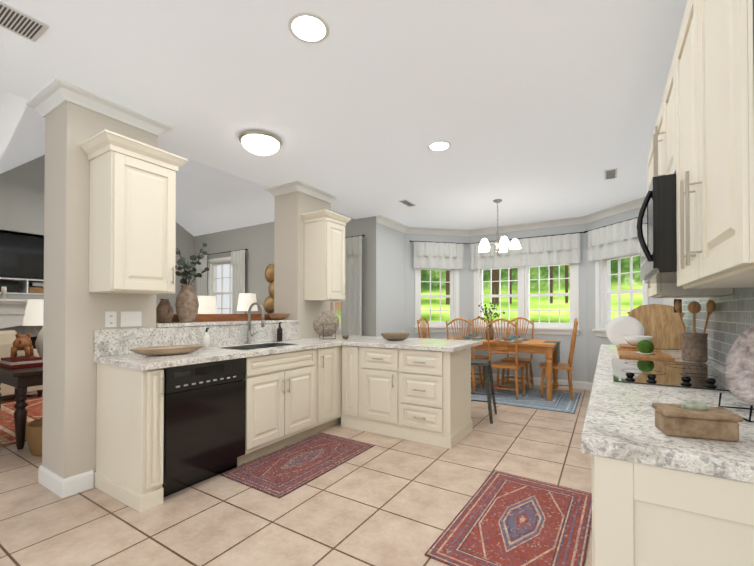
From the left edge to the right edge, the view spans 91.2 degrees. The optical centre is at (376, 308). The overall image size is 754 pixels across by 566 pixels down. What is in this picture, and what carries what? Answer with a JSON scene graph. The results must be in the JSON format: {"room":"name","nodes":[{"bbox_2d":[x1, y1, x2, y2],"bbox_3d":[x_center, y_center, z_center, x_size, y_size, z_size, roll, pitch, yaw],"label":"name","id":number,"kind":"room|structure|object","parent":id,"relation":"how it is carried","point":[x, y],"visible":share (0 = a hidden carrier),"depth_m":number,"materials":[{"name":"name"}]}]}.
{"room":"dining room and kitchen","nodes":[
{"label":"dining room and kitchen","id":0,"kind":"room"},
{"bbox_2d":[0,155,193,313],"bbox_3d":[-3.560,-1.126,5.426,4.990,4.832,4.439,0,-1,32],"label":"wall","id":1,"kind":"structure","parent":0,"point":[22,199],"depth_m":6.05,"materials":[{"name":"grey paint"}]},
{"bbox_2d":[0,277,43,294],"bbox_3d":[-5.697,-0.347,6.318,0.367,0.248,1.372,0,-1,32],"label":"shelf","id":2,"kind":"object","parent":1,"relation":"attached to","point":[26,287],"visible":0.46,"depth_m":6.06,"materials":[{"name":"white wood"}]},
{"bbox_2d":[0,233,43,278],"bbox_3d":[-5.634,-0.837,6.283,0.063,0.690,1.320,0,-1,32],"label":"flat-screen tv","id":3,"kind":"object","parent":1,"relation":"attached to","point":[21,256],"depth_m":6.00,"materials":[{"name":"black"}]},
{"bbox_2d":[26,78,339,497],"bbox_3d":[-1.524,-0.100,3.778,0.570,2.750,2.970,0,-1,32],"label":"molding","id":4,"kind":"structure","parent":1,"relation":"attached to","point":[51,96],"depth_m":2.61,"materials":[{"name":"white wood"}]},
{"bbox_2d":[42,101,156,478],"bbox_3d":[-2.110,-0.109,2.841,0.400,2.750,0.590,0,-1,32],"label":"column","id":5,"kind":"structure","parent":0,"point":[74,309],"depth_m":2.57,"materials":[{"name":"beige paint"}]},
{"bbox_2d":[105,311,116,326],"bbox_3d":[-1.950,0.082,2.705,0.008,0.115,0.072,0,-1,32],"label":"outlet","id":6,"kind":"object","parent":5,"relation":"attached to","point":[110,316],"depth_m":2.70,"materials":[{"name":"white plastic"}]},
{"bbox_2d":[120,311,141,326],"bbox_3d":[-1.878,0.083,2.821,0.009,0.115,0.145,0,-1,32],"label":"light switch","id":7,"kind":"object","parent":5,"relation":"attached to","point":[130,318],"depth_m":2.82,"materials":[{"name":"white plastic"}]},
{"bbox_2d":[80,129,187,294],"bbox_3d":[-1.747,-0.623,2.678,0.386,1.025,0.550,0,-1,32],"label":"upper cabinet","id":8,"kind":"object","parent":5,"relation":"attached to","point":[132,233],"visible":1,"depth_m":2.54,"materials":[{"name":"beige paint"}]},
{"bbox_2d":[194,211,375,335],"bbox_3d":[-2.053,-0.243,7.200,4.918,3.100,0.180,0,-1,32],"label":"wall","id":9,"kind":"structure","parent":0,"point":[256,242],"depth_m":7.20,"materials":[{"name":"grey paint"}]},
{"bbox_2d":[207,256,231,313],"bbox_3d":[-3.256,-0.301,7.916,1.140,1.550,0.240,0,-1,32],"label":"living room window","id":10,"kind":"structure","parent":9,"relation":"in","point":[212,265],"depth_m":8.06,"materials":[{"name":"white wood"}]},
{"bbox_2d":[195,249,246,313],"bbox_3d":[-3.322,0.054,7.806,1.732,2.476,0.127,0,-1,32],"label":"curtain","id":11,"kind":"object","parent":9,"relation":"attached to","point":[238,269],"visible":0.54,"depth_m":7.52,"materials":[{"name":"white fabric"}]},
{"bbox_2d":[264,264,273,313],"bbox_3d":[-1.998,-0.375,6.994,0.530,0.954,0.100,0,-1,32],"label":"hats","id":12,"kind":"object","parent":9,"relation":"attached to","point":[269,300],"visible":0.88,"depth_m":7.04,"materials":[{"name":"wicker"}]},
{"bbox_2d":[330,301,340,334],"bbox_3d":[-0.873,-0.315,6.427,1.120,1.550,0.240,0,-1,32],"label":"living room window","id":13,"kind":"structure","parent":9,"relation":"in","point":[338,331],"depth_m":6.27,"materials":[{"name":"white wood"}]},
{"bbox_2d":[341,234,364,335],"bbox_3d":[-0.940,0.056,6.316,1.752,2.446,0.127,0,-1,32],"label":"curtain","id":14,"kind":"object","parent":9,"relation":"attached to","point":[351,313],"visible":0.71,"depth_m":5.97,"materials":[{"name":"grey fabric"}]},
{"bbox_2d":[0,380,591,565],"bbox_3d":[-1.688,1.319,4.286,9.210,0.080,8.850,0,-1,32],"label":"floor","id":15,"kind":"structure","parent":0,"point":[388,501],"depth_m":2.32,"materials":[{"name":"beige tile"}]},
{"bbox_2d":[0,299,42,348],"bbox_3d":[-5.416,0.582,6.133,0.330,1.430,2.180,0,-1,32],"label":"fireplace mantel","id":16,"kind":"object","parent":15,"relation":"on","point":[12,312],"depth_m":5.74,"materials":[{"name":"wood"}]},
{"bbox_2d":[1,287,6,298],"bbox_3d":[-5.717,-0.234,5.657,0.068,0.190,0.068,0,-1,17],"label":"candle","id":17,"kind":"object","parent":16,"relation":"on","point":[3,291],"visible":0.9,"depth_m":5.62,"materials":[{"name":"wax"}]},
{"bbox_2d":[0,393,42,446],"bbox_3d":[-3.847,1.281,5.087,2.500,0.010,2.500,0,-1,32],"label":"living room rug","id":18,"kind":"object","parent":15,"relation":"on","point":[34,408],"depth_m":4.41,"materials":[{"name":"red fabric"}]},
{"bbox_2d":[0,330,42,395],"bbox_3d":[-5.313,0.802,5.178,0.800,0.947,0.860,0,-1,22],"label":"armchair","id":19,"kind":"object","parent":18,"relation":"on","point":[7,338],"visible":0.38,"depth_m":5.35,"materials":[{"name":"fabric"}]},
{"bbox_2d":[0,366,42,449],"bbox_3d":[-3.389,0.916,3.672,0.900,0.690,0.560,0,-1,32],"label":"table","id":20,"kind":"object","parent":18,"relation":"on","point":[20,380],"visible":0.31,"depth_m":3.29,"materials":[{"name":"brown wood"}]},
{"bbox_2d":[0,356,42,368],"bbox_3d":[-3.484,0.527,3.617,0.340,0.085,0.240,0,-1,32],"label":"books","id":21,"kind":"object","parent":20,"relation":"on","point":[17,362],"visible":0.9,"depth_m":3.53,"materials":[{"name":"red paper"}]},
{"bbox_2d":[10,333,33,358],"bbox_3d":[-3.506,0.366,3.647,0.160,0.230,0.344,0,-1,-38],"label":"figurine","id":22,"kind":"object","parent":21,"relation":"on","point":[22,342],"visible":1,"depth_m":3.58,"materials":[{"name":"brown metal"}]},
{"bbox_2d":[22,299,43,359],"bbox_3d":[-3.503,0.242,3.892,0.340,0.660,0.340,0,-1,32],"label":"light","id":23,"kind":"object","parent":20,"relation":"on","point":[33,315],"visible":0.33,"depth_m":3.76,"materials":[{"name":"white fabric"}]},
{"bbox_2d":[25,416,42,455],"bbox_3d":[-2.882,1.112,3.330,0.420,0.317,0.420,0,-1,32],"label":"wicker basket","id":24,"kind":"object","parent":15,"relation":"on","point":[33,436],"visible":0.19,"depth_m":3.14,"materials":[{"name":"brown wicker"}]},
{"bbox_2d":[162,358,245,497],"bbox_3d":[-1.479,0.828,2.823,0.672,0.876,0.620,0,-1,32],"label":"dishwasher","id":25,"kind":"object","parent":15,"relation":"on","point":[204,419],"visible":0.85,"depth_m":2.61,"materials":[{"name":"black metal"}]},
{"bbox_2d":[94,345,341,512],"bbox_3d":[-1.014,0.835,3.549,0.691,0.876,2.632,0,-1,32],"label":"base cabinet","id":26,"kind":"object","parent":15,"relation":"on","point":[294,396],"visible":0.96,"depth_m":2.61,"materials":[{"name":"beige paint"}]},
{"bbox_2d":[93,323,372,370],"bbox_3d":[-0.943,0.280,3.671,0.690,0.232,2.920,0,-1,32],"label":"countertop","id":27,"kind":"structure","parent":26,"relation":"on","point":[112,346],"depth_m":3.01,"materials":[{"name":"white stone"}]},
{"bbox_2d":[128,344,203,355],"bbox_3d":[-1.561,0.319,2.771,0.260,0.055,0.520,-1,-1,44],"label":"bowl","id":28,"kind":"object","parent":27,"relation":"on","point":[165,350],"visible":1,"depth_m":2.71,"materials":[{"name":"brown wood"}]},
{"bbox_2d":[203,328,209,347],"bbox_3d":[-1.494,0.262,3.237,0.058,0.177,0.055,0,-1,32],"label":"soap dispenser","id":29,"kind":"object","parent":27,"relation":"on","point":[206,340],"visible":1,"depth_m":3.22,"materials":[{"name":"white ceramic"}]},
{"bbox_2d":[246,302,264,343],"bbox_3d":[-1.174,0.148,3.660,0.243,0.413,0.132,0,-1,32],"label":"gooseneck faucet","id":30,"kind":"object","parent":27,"relation":"on","point":[249,335],"visible":1,"depth_m":3.66,"materials":[{"name":"silver metal"}]},
{"bbox_2d":[220,343,296,349],"bbox_3d":[-1.098,0.463,3.483,0.406,0.210,0.696,0,-1,32],"label":"stainless steel sink","id":31,"kind":"object","parent":27,"relation":"in","point":[255,346],"visible":0.08,"depth_m":3.68,"materials":[{"name":"grey metal"}]},
{"bbox_2d":[277,322,282,340],"bbox_3d":[-1.054,0.254,3.999,0.060,0.208,0.058,0,-1,32],"label":"soap bottle","id":32,"kind":"object","parent":27,"relation":"on","point":[279,333],"visible":1,"depth_m":3.98,"materials":[{"name":"black"}]},
{"bbox_2d":[313,311,338,338],"bbox_3d":[-0.588,0.196,4.374,0.320,0.328,0.195,0,-1,-23],"label":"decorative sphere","id":33,"kind":"object","parent":27,"relation":"on","point":[325,323],"visible":1,"depth_m":4.40,"materials":[{"name":"beige ceramic"}]},
{"bbox_2d":[220,432,374,498],"bbox_3d":[-0.606,1.264,3.103,0.650,0.007,1.150,0,-1,33],"label":"area rug","id":34,"kind":"object","parent":15,"relation":"on","point":[280,473],"visible":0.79,"depth_m":2.97,"materials":[{"name":"red fabric"}]},
{"bbox_2d":[341,345,472,448],"bbox_3d":[0.292,0.838,3.906,1.248,0.876,0.667,0,-1,32],"label":"base cabinet","id":35,"kind":"object","parent":15,"relation":"on","point":[422,396],"visible":1,"depth_m":3.60,"materials":[{"name":"beige paint"}]},
{"bbox_2d":[345,336,482,351],"bbox_3d":[0.401,0.379,4.008,1.232,0.040,0.923,0,-1,32],"label":"countertop","id":36,"kind":"structure","parent":35,"relation":"on","point":[446,345],"depth_m":3.75,"materials":[{"name":"white stone"}]},
{"bbox_2d":[380,332,409,340],"bbox_3d":[0.207,0.322,4.167,0.340,0.075,0.340,0,-1,32],"label":"bowl","id":37,"kind":"object","parent":36,"relation":"on","point":[395,336],"visible":1,"depth_m":4.05,"materials":[{"name":"brown wood"}]},
{"bbox_2d":[471,359,496,423],"bbox_3d":[1.161,0.953,4.366,0.453,0.655,0.453,0,-1,24],"label":"counter stool","id":38,"kind":"object","parent":15,"relation":"on","point":[486,364],"visible":0.56,"depth_m":4.19,"materials":[{"name":"metal"}]},
{"bbox_2d":[424,470,591,565],"bbox_3d":[0.859,1.255,2.182,0.680,0.007,1.200,0,-1,34],"label":"area rug","id":39,"kind":"object","parent":15,"relation":"on","point":[503,519],"visible":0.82,"depth_m":2.10,"materials":[{"name":"red fabric"}]},
{"bbox_2d":[471,382,580,413],"bbox_3d":[1.792,1.287,5.619,2.240,0.008,1.320,0,-1,32],"label":"rug","id":40,"kind":"object","parent":15,"relation":"on","point":[561,401],"visible":0.57,"depth_m":5.23,"materials":[{"name":"blue fabric"}]},
{"bbox_2d":[417,317,430,338],"bbox_3d":[0.991,0.722,6.314,0.489,1.135,0.442,0,-1,32],"label":"chair","id":41,"kind":"object","parent":40,"relation":"on","point":[424,324],"visible":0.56,"depth_m":6.43,"materials":[{"name":"brown wood"}]},
{"bbox_2d":[446,318,482,394],"bbox_3d":[1.360,0.716,5.725,0.442,1.135,0.489,0,-1,32],"label":"dining chair","id":42,"kind":"object","parent":40,"relation":"on","point":[473,377],"visible":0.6,"depth_m":5.53,"materials":[{"name":"brown wood"}]},
{"bbox_2d":[468,317,492,385],"bbox_3d":[1.730,0.723,6.412,0.442,1.135,0.489,0,-1,32],"label":"dining chair","id":43,"kind":"object","parent":40,"relation":"on","point":[481,357],"visible":0.4,"depth_m":6.51,"materials":[{"name":"brown wood"}]},
{"bbox_2d":[445,337,560,400],"bbox_3d":[1.909,0.893,5.810,1.700,0.780,0.860,0,-1,32],"label":"dining table","id":44,"kind":"object","parent":40,"relation":"on","point":[549,350],"visible":0.38,"depth_m":5.25,"materials":[{"name":"brown wood"}]},
{"bbox_2d":[543,341,559,363],"bbox_3d":[2.557,0.646,5.407,0.188,0.304,0.280,0,-1,32],"label":"placemat","id":45,"kind":"object","parent":44,"relation":"on","point":[558,350],"depth_m":5.34,"materials":[{"name":"fabric"}]},
{"bbox_2d":[461,336,474,339],"bbox_3d":[1.426,0.468,5.833,0.250,0.060,0.246,0,-1,32],"label":"place setting","id":46,"kind":"object","parent":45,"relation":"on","point":[468,337],"visible":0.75,"depth_m":5.77,"materials":[{"name":"white ceramic"}]},
{"bbox_2d":[478,302,504,339],"bbox_3d":[1.808,0.205,5.893,0.416,0.596,0.426,0,-1,32],"label":"greenery","id":47,"kind":"object","parent":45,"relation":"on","point":[491,334],"visible":0.94,"depth_m":5.85,"materials":[{"name":"plant"}]},
{"bbox_2d":[499,337,514,341],"bbox_3d":[1.951,0.465,5.504,0.250,0.060,0.246,0,-1,32],"label":"place setting","id":48,"kind":"object","parent":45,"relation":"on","point":[510,339],"visible":0.65,"depth_m":5.46,"materials":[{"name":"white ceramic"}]},
{"bbox_2d":[510,335,522,339],"bbox_3d":[2.214,0.469,5.906,0.250,0.060,0.246,0,-1,32],"label":"place setting","id":49,"kind":"object","parent":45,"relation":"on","point":[519,338],"visible":0.48,"depth_m":5.86,"materials":[{"name":"white ceramic"}]},
{"bbox_2d":[486,318,525,399],"bbox_3d":[1.894,0.713,5.414,0.442,1.135,0.489,0,-1,35],"label":"dining chair","id":50,"kind":"object","parent":40,"relation":"on","point":[516,365],"visible":0.96,"depth_m":5.28,"materials":[{"name":"brown wood"}]},
{"bbox_2d":[501,317,533,390],"bbox_3d":[2.307,0.719,6.051,0.442,1.135,0.489,0,-1,32],"label":"dining chair","id":51,"kind":"object","parent":40,"relation":"on","point":[526,361],"visible":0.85,"depth_m":6.06,"materials":[{"name":"brown wood"}]},
{"bbox_2d":[540,318,577,400],"bbox_3d":[2.636,0.713,5.362,0.489,1.135,0.442,0,-1,25],"label":"chair","id":52,"kind":"object","parent":40,"relation":"on","point":[568,367],"visible":0.98,"depth_m":5.20,"materials":[{"name":"brown wood"}]},
{"bbox_2d":[591,455,753,565],"bbox_3d":[1.627,0.821,2.107,0.666,0.876,3.140,0,-1,32],"label":"base cabinet","id":53,"kind":"object","parent":15,"relation":"on","point":[646,515],"visible":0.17,"depth_m":0.86,"materials":[{"name":"beige paint"}]},
{"bbox_2d":[581,344,753,483],"bbox_3d":[1.629,0.361,2.109,0.643,0.040,3.160,0,-1,32],"label":"countertop","id":54,"kind":"structure","parent":53,"relation":"on","point":[619,423],"depth_m":0.99,"materials":[{"name":"white stone"}]},
{"bbox_2d":[606,316,643,345],"bbox_3d":[2.169,0.206,3.232,0.280,0.278,0.052,0,-1,32],"label":"plate","id":55,"kind":"object","parent":54,"relation":"on","point":[618,328],"visible":0.77,"depth_m":3.25,"materials":[{"name":"white ceramic"}]},
{"bbox_2d":[617,344,660,350],"bbox_3d":[2.117,0.326,2.996,0.280,0.045,0.360,0,-1,32],"label":"cutting board","id":56,"kind":"object","parent":54,"relation":"on","point":[622,346],"depth_m":2.92,"materials":[{"name":"brown wood"}]},
{"bbox_2d":[623,335,652,345],"bbox_3d":[2.117,0.265,2.997,0.200,0.075,0.197,0,-1,32],"label":"bowl","id":57,"kind":"object","parent":56,"relation":"on","point":[634,340],"visible":0.67,"depth_m":2.96,"materials":[{"name":"white ceramic"}]},
{"bbox_2d":[617,349,674,360],"bbox_3d":[1.897,0.334,2.626,0.300,0.020,0.380,0,-1,32],"label":"cutting board","id":58,"kind":"object","parent":54,"relation":"on","point":[628,351],"depth_m":2.52,"materials":[{"name":"brown wood"}]},
{"bbox_2d":[635,340,655,354],"bbox_3d":[1.901,0.274,2.613,0.120,0.100,0.117,0,-1,32],"label":"moss ball","id":59,"kind":"object","parent":58,"relation":"on","point":[645,347],"visible":1,"depth_m":2.58,"materials":[{"name":"green plant"}]},
{"bbox_2d":[628,304,685,349],"bbox_3d":[2.405,0.156,3.213,0.440,0.387,0.078,0,-1,32],"label":"cutting board","id":60,"kind":"object","parent":54,"relation":"on","point":[661,324],"visible":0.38,"depth_m":3.18,"materials":[{"name":"brown wood"}]},
{"bbox_2d":[612,358,729,391],"bbox_3d":[1.539,0.319,1.972,0.475,0.040,0.970,0,-1,32],"label":"glass cooktop","id":61,"kind":"object","parent":54,"relation":"in","point":[694,375],"visible":1,"depth_m":1.84,"materials":[{"name":"black"}]},
{"bbox_2d":[674,299,715,361],"bbox_3d":[2.060,0.141,2.397,0.207,0.404,0.208,0,-1,32],"label":"utensil crock","id":62,"kind":"object","parent":54,"relation":"on","point":[694,346],"visible":1,"depth_m":2.34,"materials":[{"name":"brown wood"}]},
{"bbox_2d":[651,401,743,441],"bbox_3d":[0.830,0.287,0.965,0.162,0.085,0.097,0,-1,20],"label":"box","id":63,"kind":"object","parent":54,"relation":"on","point":[693,419],"visible":1,"depth_m":0.93,"materials":[{"name":"brown wood"}]},
{"bbox_2d":[718,325,753,422],"bbox_3d":[1.210,0.182,1.096,0.245,0.291,0.333,0,-1,22],"label":"plate","id":64,"kind":"object","parent":54,"relation":"on","point":[739,371],"visible":0.9,"depth_m":1.22,"materials":[{"name":"white stone"}]},
{"bbox_3d":[-2.225,0.914,6.931,1.100,0.780,0.400,0,-1,32],"label":"console table","id":65,"kind":"object","parent":15,"relation":"on","visible":0},
{"bbox_2d":[197,296,216,313],"bbox_3d":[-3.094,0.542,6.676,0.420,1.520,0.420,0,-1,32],"label":"table lamp","id":66,"kind":"object","parent":65,"relation":"on","point":[207,304],"visible":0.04,"depth_m":6.53,"materials":[{"name":"white fabric"}]},
{"bbox_2d":[237,293,257,313],"bbox_3d":[-2.475,0.124,7.047,0.380,0.800,0.380,0,-1,32],"label":"light","id":67,"kind":"object","parent":65,"relation":"on","point":[246,301],"visible":0.62,"depth_m":6.91,"materials":[{"name":"white fabric"}]},
{"bbox_2d":[274,191,330,338],"bbox_3d":[-0.941,-0.092,4.711,0.400,2.750,0.600,0,-1,32],"label":"column","id":68,"kind":"structure","parent":0,"point":[289,207],"depth_m":4.46,"materials":[{"name":"beige paint"}]},
{"bbox_2d":[301,209,350,300],"bbox_3d":[-0.613,-0.606,4.493,0.386,1.025,0.490,0,-1,32],"label":"upper cabinet","id":69,"kind":"object","parent":68,"relation":"attached to","point":[324,259],"visible":1,"depth_m":4.36,"materials":[{"name":"beige paint"}]},
{"bbox_2d":[0,0,687,235],"bbox_3d":[-1.746,-2.552,4.229,8.970,2.162,8.630,0,-1,32],"label":"ceiling","id":70,"kind":"structure","parent":0,"point":[536,110],"depth_m":2.57,"materials":[{"name":"white paint"}]},
{"bbox_2d":[0,1,48,41],"bbox_3d":[-2.006,-1.490,1.710,0.210,0.008,0.700,0,-1,32],"label":"ceiling vent","id":71,"kind":"object","parent":70,"relation":"in","point":[18,22],"visible":1,"depth_m":1.93,"materials":[{"name":"white metal"}]},
{"bbox_2d":[238,130,281,155],"bbox_3d":[-1.020,-1.413,3.239,0.370,0.134,0.370,0,-1,32],"label":"dome ceiling light","id":72,"kind":"object","parent":70,"relation":"attached to","point":[261,142],"visible":1,"depth_m":3.14,"materials":[{"name":"white glass"}]},
{"bbox_2d":[288,12,329,43],"bbox_3d":[-0.363,-1.489,1.969,0.220,0.004,0.220,0,-1,32],"label":"recessed light","id":73,"kind":"object","parent":70,"relation":"in","point":[309,27],"visible":1,"depth_m":1.96,"materials":[{"name":"white"}]},
{"bbox_2d":[398,199,415,206],"bbox_3d":[0.423,-1.458,5.133,0.120,0.008,0.320,0,-1,32],"label":"ceiling vent","id":74,"kind":"object","parent":70,"relation":"in","point":[407,203],"visible":1,"depth_m":5.13,"materials":[{"name":"white metal"}]},
{"bbox_2d":[428,141,450,150],"bbox_3d":[0.569,-1.476,3.367,0.214,0.004,0.214,0,-1,32],"label":"recessed light","id":75,"kind":"object","parent":70,"relation":"in","point":[439,145],"visible":1,"depth_m":3.36,"materials":[{"name":"white"}]},
{"bbox_2d":[478,199,520,254],"bbox_3d":[1.649,-1.088,5.024,0.568,0.749,0.546,0,-1,32],"label":"chandelier","id":76,"kind":"object","parent":70,"relation":"hanging from","point":[503,243],"visible":1,"depth_m":4.93,"materials":[{"name":"white glass"}]},
{"bbox_2d":[604,168,617,179],"bbox_3d":[2.566,-1.468,4.053,0.120,0.008,0.320,0,-1,32],"label":"ceiling vent","id":77,"kind":"object","parent":70,"relation":"in","point":[610,174],"visible":0.98,"depth_m":4.04,"materials":[{"name":"white metal"}]},
{"bbox_2d":[376,222,404,336],"bbox_3d":[0.167,-0.077,6.277,0.180,2.750,0.968,0,-1,32],"label":"wall","id":78,"kind":"structure","parent":0,"point":[390,280],"depth_m":6.19,"materials":[{"name":"grey paint"}]},
{"bbox_2d":[405,233,467,338],"bbox_3d":[1.086,-0.071,6.868,1.244,2.750,0.180,0,-1,-13],"label":"wall","id":79,"kind":"structure","parent":0,"point":[410,292],"depth_m":6.74,"materials":[{"name":"grey paint"}]},
{"bbox_2d":[414,268,460,332],"bbox_3d":[1.093,-0.202,6.840,0.900,1.290,0.240,0,-1,-13],"label":"bay window","id":80,"kind":"structure","parent":79,"relation":"in","point":[453,296],"depth_m":6.83,"materials":[{"name":"white wood"}]},
{"bbox_2d":[410,240,466,268],"bbox_3d":[1.120,-0.966,6.729,1.112,0.496,0.117,0,-1,-13],"label":"curtain valance","id":81,"kind":"object","parent":79,"relation":"attached to","point":[440,255],"visible":1,"depth_m":6.70,"materials":[{"name":"white fabric"}]},
{"bbox_2d":[468,224,586,381],"bbox_3d":[2.579,-0.075,6.485,1.930,2.750,0.180,0,-1,32],"label":"wall","id":82,"kind":"structure","parent":0,"point":[579,370],"depth_m":6.13,"materials":[{"name":"grey paint"}]},
{"bbox_2d":[376,196,645,389],"bbox_3d":[1.895,-0.085,5.391,3.690,2.750,2.400,0,-1,32],"label":"crown molding","id":83,"kind":"structure","parent":82,"relation":"attached to","point":[585,219],"depth_m":6.20,"materials":[{"name":"white wood"}]},
{"bbox_2d":[467,231,585,268],"bbox_3d":[2.498,-0.969,6.365,1.922,0.496,0.117,0,-1,32],"label":"curtain valance","id":84,"kind":"object","parent":82,"relation":"attached to","point":[552,249],"visible":0.85,"depth_m":6.23,"materials":[{"name":"white fabric"}]},
{"bbox_2d":[474,263,579,334],"bbox_3d":[2.563,-0.205,6.461,1.750,1.290,0.240,0,-1,32],"label":"bay window","id":85,"kind":"structure","parent":82,"relation":"in","point":[523,295],"depth_m":6.39,"materials":[{"name":"white wood"}]},
{"bbox_2d":[586,207,662,382],"bbox_3d":[3.577,-0.086,5.311,0.180,2.750,1.244,0,-1,-13],"label":"wall","id":86,"kind":"structure","parent":0,"point":[594,342],"depth_m":5.76,"materials":[{"name":"grey paint"}]},
{"bbox_2d":[585,217,639,260],"bbox_3d":[3.429,-0.979,5.286,0.117,0.496,1.112,0,-1,-13],"label":"curtain valance","id":87,"kind":"object","parent":86,"relation":"attached to","point":[614,240],"visible":0.79,"depth_m":5.31,"materials":[{"name":"white fabric"}]},
{"bbox_2d":[592,253,648,336],"bbox_3d":[3.548,-0.216,5.306,0.240,1.290,0.900,0,-1,-13],"label":"bay window","id":88,"kind":"structure","parent":86,"relation":"in","point":[603,292],"depth_m":5.60,"materials":[{"name":"white wood"}]},
{"bbox_2d":[663,287,753,305],"bbox_3d":[1.700,-0.122,1.427,0.180,2.750,7.570,0,-1,32],"label":"wall","id":89,"kind":"structure","parent":0,"point":[668,301],"depth_m":2.76,"materials":[{"name":"grey paint"}]},
{"bbox_2d":[652,63,671,177],"bbox_3d":[1.632,-0.894,1.825,0.340,0.619,0.760,0,-1,32],"label":"upper cabinet","id":90,"kind":"object","parent":89,"relation":"attached to","point":[662,135],"depth_m":1.89,"materials":[{"name":"beige paint"}]},
{"bbox_2d":[637,174,676,283],"bbox_3d":[1.574,-0.366,1.856,0.474,0.425,0.754,0,-1,32],"label":"microwave","id":91,"kind":"object","parent":90,"relation":"attached to","point":[656,229],"visible":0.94,"depth_m":1.62,"materials":[{"name":"black metal"}]},
{"bbox_2d":[648,141,732,297],"bbox_3d":[1.977,-0.636,2.374,0.340,1.124,0.538,0,-1,32],"label":"upper cabinet","id":92,"kind":"object","parent":89,"relation":"attached to","point":[655,290],"depth_m":2.23,"materials":[{"name":"beige paint"}]},
{"bbox_2d":[672,0,753,291],"bbox_3d":[1.187,-0.648,1.109,0.340,1.124,0.918,0,-1,32],"label":"upper cabinet","id":93,"kind":"object","parent":89,"relation":"attached to","point":[702,145],"depth_m":1.04,"materials":[{"name":"beige paint"}]},
{"bbox_2d":[682,292,753,365],"bbox_3d":[1.958,0.153,2.018,0.008,0.454,3.350,0,-1,32],"label":"tile backsplash","id":94,"kind":"structure","parent":89,"relation":"attached to","point":[731,320],"depth_m":2.22,"materials":[{"name":"grey tile"}]},
{"bbox_3d":[-1.527,0.720,3.766,0.340,1.110,1.610,0,-1,32],"label":"wall","id":95,"kind":"structure","parent":0,"visible":0},
{"bbox_2d":[156,314,272,322],"bbox_3d":[-1.644,0.112,3.845,0.165,0.103,1.606,0,-1,32],"label":"wood ledge","id":96,"kind":"object","parent":95,"relation":"on","point":[218,317],"visible":0.19,"depth_m":3.80,"materials":[{"name":"brown wood"}]},
{"bbox_2d":[156,320,299,326],"bbox_3d":[-1.448,0.147,3.723,0.285,0.030,1.606,0,-1,32],"label":"cap","id":97,"kind":"object","parent":95,"relation":"on","point":[184,324],"visible":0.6,"depth_m":3.44,"materials":[{"name":"white stone"}]},
{"bbox_2d":[156,299,173,322],"bbox_3d":[-1.809,0.023,3.153,0.155,0.205,0.136,0,-1,32],"label":"jug","id":98,"kind":"object","parent":97,"relation":"on","point":[164,312],"visible":0.98,"depth_m":3.11,"materials":[{"name":"brown ceramic"}]},
{"bbox_2d":[175,243,208,321],"bbox_3d":[-1.717,-0.231,3.349,0.505,0.717,0.444,0,-1,32],"label":"vase","id":99,"kind":"object","parent":97,"relation":"on","point":[187,304],"visible":0.92,"depth_m":3.28,"materials":[{"name":"ceramic"}]},
{"bbox_2d":[268,314,288,319],"bbox_3d":[-1.133,0.101,4.251,0.250,0.070,0.246,0,-1,32],"label":"bowl","id":100,"kind":"object","parent":97,"relation":"on","point":[278,316],"visible":0.94,"depth_m":4.17,"materials":[{"name":"brown wood"}]},
{"label":"outside","id":101,"kind":"structure","parent":0,"visible":0},
{"bbox_2d":[330,302,340,323],"bbox_3d":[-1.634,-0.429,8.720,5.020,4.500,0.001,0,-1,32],"label":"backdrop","id":102,"kind":"structure","parent":101,"point":[337,307],"depth_m":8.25,"materials":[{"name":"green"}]},
{"bbox_2d":[421,256,641,322],"bbox_3d":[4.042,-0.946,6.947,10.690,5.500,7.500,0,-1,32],"label":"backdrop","id":103,"kind":"structure","parent":101,"point":[534,289],"depth_m":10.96,"materials":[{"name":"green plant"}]}
]}

